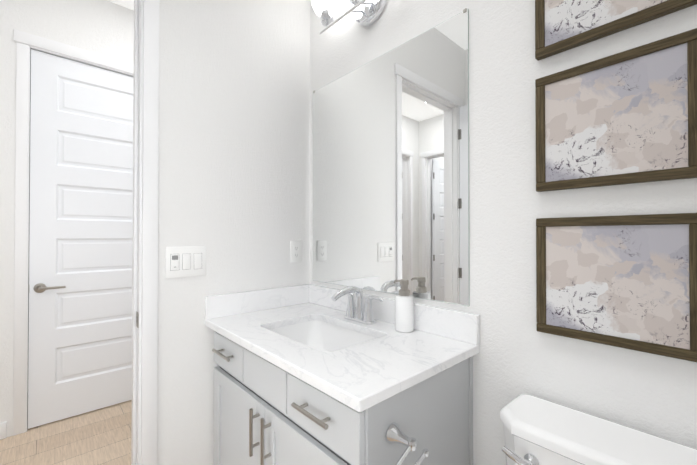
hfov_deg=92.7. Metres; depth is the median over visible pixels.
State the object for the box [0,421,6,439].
baseboard
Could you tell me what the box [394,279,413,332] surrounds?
soap dispenser
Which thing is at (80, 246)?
hall door
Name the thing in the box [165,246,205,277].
switch plate
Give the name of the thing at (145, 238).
door frame
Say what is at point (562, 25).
picture frame
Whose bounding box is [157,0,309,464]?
wall
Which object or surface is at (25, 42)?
door frame
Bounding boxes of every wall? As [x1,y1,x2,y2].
[0,0,133,436]
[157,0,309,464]
[310,0,696,464]
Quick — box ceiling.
[108,0,133,9]
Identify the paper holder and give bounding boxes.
[385,422,428,464]
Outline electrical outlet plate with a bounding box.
[290,241,301,261]
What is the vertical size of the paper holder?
0.141 m
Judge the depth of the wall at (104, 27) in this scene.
2.08 m
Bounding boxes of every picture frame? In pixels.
[535,0,696,60]
[535,28,696,191]
[536,213,696,361]
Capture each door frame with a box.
[13,29,133,435]
[131,0,158,464]
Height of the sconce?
0.256 m
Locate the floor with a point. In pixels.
(101, 436)
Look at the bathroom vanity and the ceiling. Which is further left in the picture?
the ceiling
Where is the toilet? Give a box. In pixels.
[500,394,696,464]
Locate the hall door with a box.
[27,48,132,428]
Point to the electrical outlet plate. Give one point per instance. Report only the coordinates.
(295, 251)
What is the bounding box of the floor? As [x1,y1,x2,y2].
[0,400,131,464]
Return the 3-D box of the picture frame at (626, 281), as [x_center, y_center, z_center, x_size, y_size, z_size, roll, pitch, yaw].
[0.678,0.123,0.864,0.022,0.334,0.342,0,-1,-42]
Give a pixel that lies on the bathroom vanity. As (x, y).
(308, 374)
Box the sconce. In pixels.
[312,0,386,33]
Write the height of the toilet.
0.772 m
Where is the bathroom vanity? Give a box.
[205,284,479,464]
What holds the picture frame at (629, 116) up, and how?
attached to the wall at (519, 353)

